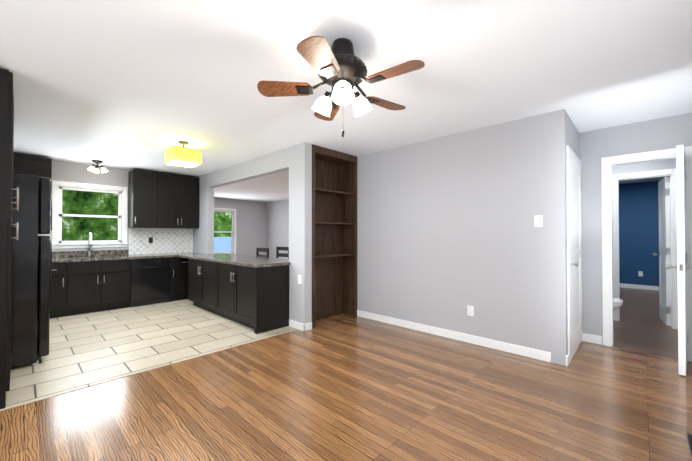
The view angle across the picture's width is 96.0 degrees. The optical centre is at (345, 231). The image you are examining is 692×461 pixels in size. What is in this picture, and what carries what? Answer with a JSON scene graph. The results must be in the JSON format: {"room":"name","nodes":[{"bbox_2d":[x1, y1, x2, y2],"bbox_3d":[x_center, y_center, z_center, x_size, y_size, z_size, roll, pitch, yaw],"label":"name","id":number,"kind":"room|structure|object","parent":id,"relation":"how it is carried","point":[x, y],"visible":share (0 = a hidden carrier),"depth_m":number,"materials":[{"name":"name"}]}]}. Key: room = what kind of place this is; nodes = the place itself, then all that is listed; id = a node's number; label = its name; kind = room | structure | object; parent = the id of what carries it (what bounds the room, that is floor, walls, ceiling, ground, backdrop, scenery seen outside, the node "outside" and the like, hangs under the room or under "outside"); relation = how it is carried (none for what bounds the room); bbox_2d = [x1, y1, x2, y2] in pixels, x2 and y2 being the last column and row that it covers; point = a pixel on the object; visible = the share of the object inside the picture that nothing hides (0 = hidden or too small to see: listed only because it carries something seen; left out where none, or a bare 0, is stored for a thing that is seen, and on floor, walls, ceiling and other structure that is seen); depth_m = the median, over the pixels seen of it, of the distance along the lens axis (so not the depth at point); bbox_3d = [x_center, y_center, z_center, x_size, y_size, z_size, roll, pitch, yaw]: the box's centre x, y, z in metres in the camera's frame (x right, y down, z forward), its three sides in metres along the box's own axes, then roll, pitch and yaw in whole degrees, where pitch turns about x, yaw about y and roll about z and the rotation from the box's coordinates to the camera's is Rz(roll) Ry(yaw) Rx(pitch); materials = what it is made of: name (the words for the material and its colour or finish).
{"room":"kitchen and dining room","nodes":[
{"label":"kitchen and dining room","id":0,"kind":"room"},
{"bbox_2d":[50,160,192,254],"bbox_3d":[-4.377,0.072,5.463,0.120,2.440,3.440,-1,-1,44],"label":"wall","id":1,"kind":"structure","parent":0,"point":[71,172],"depth_m":5.33,"materials":[{"name":"grey paint"}]},
{"bbox_2d":[13,154,51,184],"bbox_3d":[-4.948,-0.605,4.509,0.373,1.025,0.980,-1,-1,44],"label":"upper cabinet","id":2,"kind":"object","parent":1,"relation":"attached to","point":[32,165],"visible":0.1,"depth_m":4.62,"materials":[{"name":"black wood"}]},
{"bbox_2d":[52,180,127,248],"bbox_3d":[-4.411,-0.274,5.402,0.160,1.100,1.030,-1,-1,44],"label":"kitchen window","id":3,"kind":"structure","parent":1,"relation":"in","point":[81,212],"depth_m":5.38,"materials":[{"name":"clear glass"}]},
{"bbox_2d":[52,249,127,256],"bbox_3d":[-4.712,0.367,5.003,0.020,0.100,2.035,-1,-1,44],"label":"backsplash","id":4,"kind":"structure","parent":1,"relation":"attached to","point":[96,253],"depth_m":5.37,"materials":[{"name":"grey stone"}]},
{"bbox_2d":[38,228,192,254],"bbox_3d":[-4.323,0.169,5.422,0.013,0.500,3.176,-1,-1,44],"label":"tile backsplash","id":5,"kind":"structure","parent":1,"relation":"attached to","point":[157,240],"depth_m":6.12,"materials":[{"name":"white tile"}]},
{"bbox_2d":[128,169,199,227],"bbox_3d":[-3.493,-0.590,6.040,0.373,1.025,1.146,-1,-1,44],"label":"upper cabinet","id":6,"kind":"object","parent":1,"relation":"attached to","point":[159,200],"visible":1,"depth_m":5.87,"materials":[{"name":"black wood"}]},
{"bbox_2d":[0,299,296,410],"bbox_3d":[-3.029,1.277,4.170,3.600,0.004,3.200,-1,-1,44],"label":"floor","id":7,"kind":"structure","parent":0,"point":[90,349],"depth_m":3.54,"materials":[{"name":"beige tile"}]},
{"bbox_2d":[0,68,18,408],"bbox_3d":[-2.925,0.049,2.336,0.865,2.425,0.643,-1,-1,44],"label":"pantry cabinet","id":8,"kind":"object","parent":7,"relation":"on","point":[6,153],"visible":1,"depth_m":2.23,"materials":[{"name":"black wood"}]},
{"bbox_2d":[11,174,51,367],"bbox_3d":[-3.469,0.368,3.050,0.898,1.800,0.897,-1,-1,44],"label":"refrigerator","id":9,"kind":"object","parent":7,"relation":"on","point":[32,261],"visible":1,"depth_m":2.93,"materials":[{"name":"black metal"}]},
{"bbox_2d":[50,261,73,317],"bbox_3d":[-4.529,0.870,4.758,0.617,0.830,0.470,-1,-1,44],"label":"base cabinet","id":10,"kind":"object","parent":7,"relation":"on","point":[62,279],"depth_m":4.64,"materials":[{"name":"black wood"}]},
{"bbox_2d":[74,257,133,314],"bbox_3d":[-4.156,0.874,5.151,0.617,0.830,0.873,-1,-1,44],"label":"base cabinet","id":11,"kind":"object","parent":7,"relation":"on","point":[81,282],"depth_m":4.98,"materials":[{"name":"black wood"}]},
{"bbox_2d":[52,253,201,260],"bbox_3d":[-4.099,0.439,5.206,0.628,0.040,3.176,-1,-1,44],"label":"countertop","id":12,"kind":"structure","parent":11,"relation":"on","point":[123,254],"depth_m":5.22,"materials":[{"name":"grey stone"}]},
{"bbox_2d":[87,232,92,256],"bbox_3d":[-4.297,0.213,5.250,0.225,0.411,0.079,-1,-1,44],"label":"faucet","id":13,"kind":"object","parent":12,"relation":"on","point":[90,243],"visible":1,"depth_m":5.28,"materials":[{"name":"silver metal"}]},
{"bbox_2d":[129,257,169,306],"bbox_3d":[-3.621,0.876,5.668,0.624,0.812,0.602,-1,-1,44],"label":"dishwasher","id":14,"kind":"object","parent":7,"relation":"on","point":[150,281],"visible":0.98,"depth_m":5.47,"materials":[{"name":"black metal"}]},
{"bbox_2d":[158,253,203,300],"bbox_3d":[-3.221,0.883,6.135,0.617,0.830,0.614,-1,-1,44],"label":"base cabinet","id":15,"kind":"object","parent":7,"relation":"on","point":[178,265],"depth_m":5.81,"materials":[{"name":"black wood"}]},
{"bbox_2d":[185,257,212,312],"bbox_3d":[-2.161,0.874,5.212,1.189,0.830,0.497,-1,-1,44],"label":"base cabinet","id":16,"kind":"object","parent":7,"relation":"on","point":[200,273],"depth_m":5.06,"materials":[{"name":"black wood"}]},
{"bbox_2d":[213,261,288,333],"bbox_3d":[-1.378,0.867,4.466,1.209,0.830,0.500,-1,-1,44],"label":"base cabinet","id":17,"kind":"object","parent":7,"relation":"on","point":[252,292],"depth_m":4.12,"materials":[{"name":"black wood"}]},
{"bbox_2d":[177,253,290,268],"bbox_3d":[-1.941,0.437,4.988,2.798,0.040,0.522,-1,-1,44],"label":"countertop","id":18,"kind":"structure","parent":17,"relation":"on","point":[249,262],"depth_m":4.47,"materials":[{"name":"grey stone"}]},
{"bbox_2d":[214,198,265,255],"bbox_3d":[-4.204,0.117,10.147,0.120,2.440,3.830,-1,-1,44],"label":"wall","id":19,"kind":"structure","parent":0,"point":[250,227],"depth_m":10.89,"materials":[{"name":"grey paint"}]},
{"bbox_2d":[214,208,235,253],"bbox_3d":[-4.127,0.003,10.199,0.160,1.560,1.100,-1,-1,44],"label":"dining room window","id":20,"kind":"structure","parent":19,"relation":"in","point":[224,230],"depth_m":10.35,"materials":[{"name":"clear glass"}]},
{"bbox_2d":[193,142,311,323],"bbox_3d":[-1.842,0.071,5.344,3.720,2.440,0.120,-1,-1,44],"label":"wall","id":21,"kind":"structure","parent":0,"point":[295,161],"depth_m":4.19,"materials":[{"name":"grey paint"}]},
{"bbox_2d":[289,319,303,330],"bbox_3d":[-0.649,1.231,4.107,0.329,0.095,0.014,-1,-1,44],"label":"baseboard","id":22,"kind":"structure","parent":21,"relation":"attached to","point":[296,324],"depth_m":4.10,"materials":[{"name":"white wood"}]},
{"bbox_2d":[304,322,311,330],"bbox_3d":[-0.494,1.230,4.041,0.014,0.095,0.132,-1,-1,44],"label":"baseboard","id":23,"kind":"structure","parent":21,"relation":"attached to","point":[307,326],"depth_m":4.03,"materials":[{"name":"white wood"}]},
{"bbox_2d":[266,199,288,258],"bbox_3d":[-0.512,0.108,9.198,6.540,2.440,0.120,-1,-1,44],"label":"wall","id":24,"kind":"structure","parent":0,"point":[277,223],"depth_m":10.92,"materials":[{"name":"grey paint"}]},
{"bbox_2d":[0,313,691,460],"bbox_3d":[-0.910,1.347,5.950,10.820,0.100,12.800,-1,-1,44],"label":"floor","id":25,"kind":"structure","parent":0,"point":[344,387],"depth_m":2.23,"materials":[{"name":"brown wood"}]},
{"bbox_2d":[256,248,268,256],"bbox_3d":[-1.527,0.810,6.293,0.420,0.980,0.400,-1,-1,44],"label":"dining chair","id":26,"kind":"object","parent":25,"relation":"on","point":[258,250],"visible":0.25,"depth_m":6.16,"materials":[{"name":"black paint"}]},
{"bbox_2d":[276,247,288,258],"bbox_3d":[-1.252,0.816,6.887,0.420,0.980,0.400,0,-1,39],"label":"dining chair","id":27,"kind":"object","parent":25,"relation":"on","point":[278,254],"visible":0.25,"depth_m":6.75,"materials":[{"name":"black paint"}]},
{"bbox_2d":[312,144,356,328],"bbox_3d":[-0.238,0.063,4.531,0.282,2.436,0.906,-1,-1,44],"label":"built-in bookshelf","id":28,"kind":"object","parent":25,"relation":"on","point":[334,232],"visible":0.81,"depth_m":4.72,"materials":[{"name":"brown wood"}]},
{"bbox_2d":[686,433,691,455],"bbox_3d":[2.047,1.252,1.775,0.120,0.006,0.340,-1,-1,44],"label":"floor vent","id":29,"kind":"object","parent":25,"relation":"in","point":[689,436],"visible":1,"depth_m":1.87,"materials":[{"name":"metal"}]},
{"bbox_2d":[0,0,691,201],"bbox_3d":[-0.519,-1.197,5.603,11.900,0.100,12.800,-1,-1,44],"label":"ceiling","id":30,"kind":"structure","parent":0,"point":[143,85],"depth_m":2.29,"materials":[{"name":"white paint"}]},
{"bbox_2d":[87,160,107,172],"bbox_3d":[-4.051,-1.055,5.068,0.240,0.192,0.262,-1,-1,44],"label":"light","id":31,"kind":"object","parent":30,"relation":"attached to","point":[93,168],"visible":1,"depth_m":5.04,"materials":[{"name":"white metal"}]},
{"bbox_2d":[165,141,201,167],"bbox_3d":[-2.105,-1.002,4.032,0.336,0.318,0.336,-1,-1,44],"label":"pendant light","id":32,"kind":"object","parent":30,"relation":"hanging from","point":[183,156],"visible":1,"depth_m":3.95,"materials":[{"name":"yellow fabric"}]},
{"bbox_2d":[257,36,424,136],"bbox_3d":[0.007,-0.886,1.953,1.006,0.590,1.011,-1,-1,44],"label":"ceiling fan","id":33,"kind":"object","parent":30,"relation":"hanging from","point":[339,67],"visible":1,"depth_m":1.88,"materials":[{"name":"brown wood"}]},
{"bbox_2d":[357,112,550,351],"bbox_3d":[1.024,0.058,4.042,2.790,2.440,0.120,-1,-1,44],"label":"wall","id":34,"kind":"structure","parent":0,"point":[448,232],"depth_m":3.63,"materials":[{"name":"grey paint"}]},
{"bbox_2d":[357,310,550,362],"bbox_3d":[1.080,1.229,3.885,2.509,0.095,0.014,-1,-1,44],"label":"baseboard","id":35,"kind":"structure","parent":34,"relation":"attached to","point":[512,348],"depth_m":3.60,"materials":[{"name":"white wood"}]},
{"bbox_2d":[467,305,473,315],"bbox_3d":[1.425,0.903,3.563,0.072,0.115,0.008,-1,-1,44],"label":"outlet","id":36,"kind":"object","parent":34,"relation":"attached to","point":[470,310],"visible":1,"depth_m":3.56,"materials":[{"name":"white plastic"}]},
{"bbox_2d":[534,215,542,226],"bbox_3d":[1.917,-0.106,3.103,0.072,0.115,0.014,-1,-1,44],"label":"light switch","id":37,"kind":"object","parent":34,"relation":"attached to","point":[538,220],"visible":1,"depth_m":3.10,"materials":[{"name":"white plastic"}]},
{"bbox_2d":[550,109,578,365],"bbox_3d":[2.372,0.051,3.348,0.120,2.440,0.970,-1,-1,44],"label":"wall","id":38,"kind":"structure","parent":0,"point":[564,132],"depth_m":3.00,"materials":[{"name":"grey paint"}]},
{"bbox_2d":[566,354,569,366],"bbox_3d":[2.133,1.220,2.988,0.014,0.095,0.164,-1,-1,44],"label":"baseboard return","id":39,"kind":"object","parent":38,"relation":"attached to","point":[567,360],"visible":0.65,"depth_m":2.93,"materials":[{"name":"white wood"}]},
{"bbox_2d":[566,146,582,363],"bbox_3d":[2.449,0.218,3.328,0.018,2.105,0.880,-1,-1,44],"label":"door frame","id":40,"kind":"structure","parent":38,"relation":"attached to","point":[569,151],"depth_m":3.02,"materials":[{"name":"white wood"}]},
{"bbox_2d":[570,155,582,359],"bbox_3d":[2.480,0.248,3.314,0.079,2.030,0.768,-1,-1,44],"label":"closet door","id":41,"kind":"structure","parent":38,"relation":"in","point":[575,249],"depth_m":3.32,"materials":[{"name":"white wood"}]},
{"bbox_2d":[579,113,691,344],"bbox_3d":[3.099,0.052,3.409,1.090,2.440,0.120,-1,-1,44],"label":"wall","id":42,"kind":"structure","parent":0,"point":[596,146],"depth_m":3.54,"materials":[{"name":"grey paint"}]},
{"bbox_2d":[582,333,601,344],"bbox_3d":[2.815,1.226,3.575,0.195,0.095,0.014,-1,-1,44],"label":"baseboard","id":43,"kind":"structure","parent":42,"relation":"attached to","point":[591,338],"depth_m":3.56,"materials":[{"name":"white wood"}]},
{"bbox_2d":[601,146,691,361],"bbox_3d":[3.192,0.216,3.306,0.725,2.110,0.138,-1,-1,44],"label":"door frame","id":44,"kind":"structure","parent":42,"relation":"attached to","point":[607,240],"depth_m":3.46,"materials":[{"name":"white wood"}]},
{"bbox_2d":[665,144,691,375],"bbox_3d":[3.137,0.247,2.907,0.526,2.020,0.202,0,-1,-41],"label":"bathroom door","id":45,"kind":"structure","parent":42,"relation":"in","point":[681,267],"depth_m":2.74,"materials":[{"name":"white wood"}]},
{"bbox_2d":[619,181,658,285],"bbox_3d":[6.842,0.088,7.094,3.300,2.440,0.120,-1,-1,44],"label":"wall","id":46,"kind":"structure","parent":0,"point":[638,227],"depth_m":7.13,"materials":[{"name":"paint"}]},
{"bbox_2d":[620,283,658,290],"bbox_3d":[6.796,1.260,7.034,3.060,0.095,0.014,-1,-1,44],"label":"baseboard","id":47,"kind":"structure","parent":46,"relation":"attached to","point":[646,287],"depth_m":7.11,"materials":[{"name":"white wood"}]},
{"bbox_2d":[612,159,675,328],"bbox_3d":[3.922,0.063,4.558,1.480,2.440,0.120,-1,-1,44],"label":"wall","id":48,"kind":"structure","parent":0,"point":[647,166],"depth_m":4.30,"materials":[{"name":"grey paint"}]},
{"bbox_2d":[612,168,677,329],"bbox_3d":[4.144,0.226,4.333,0.690,2.110,0.138,-1,-1,44],"label":"door frame","id":49,"kind":"structure","parent":48,"relation":"attached to","point":[617,178],"depth_m":4.21,"materials":[{"name":"white wood"}]},
{"bbox_2d":[652,177,670,325],"bbox_3d":[4.519,0.262,4.419,0.202,2.020,0.526,0,-1,38],"label":"room door","id":50,"kind":"structure","parent":48,"relation":"in","point":[664,251],"depth_m":4.30,"materials":[{"name":"white wood"}]},
{"bbox_2d":[613,287,677,358],"bbox_3d":[4.994,1.287,5.138,3.060,0.004,5.245,-1,-1,44],"label":"floor","id":51,"kind":"structure","parent":0,"point":[640,326],"depth_m":4.15,"materials":[{"name":"brown wood"}]},
{"bbox_2d":[613,298,622,310],"bbox_3d":[3.123,0.891,4.054,0.725,0.775,0.420,-1,-1,44],"label":"toilet","id":52,"kind":"object","parent":51,"relation":"on","point":[617,303],"visible":0.15,"depth_m":3.77,"materials":[{"name":"ceramic"}]}
]}

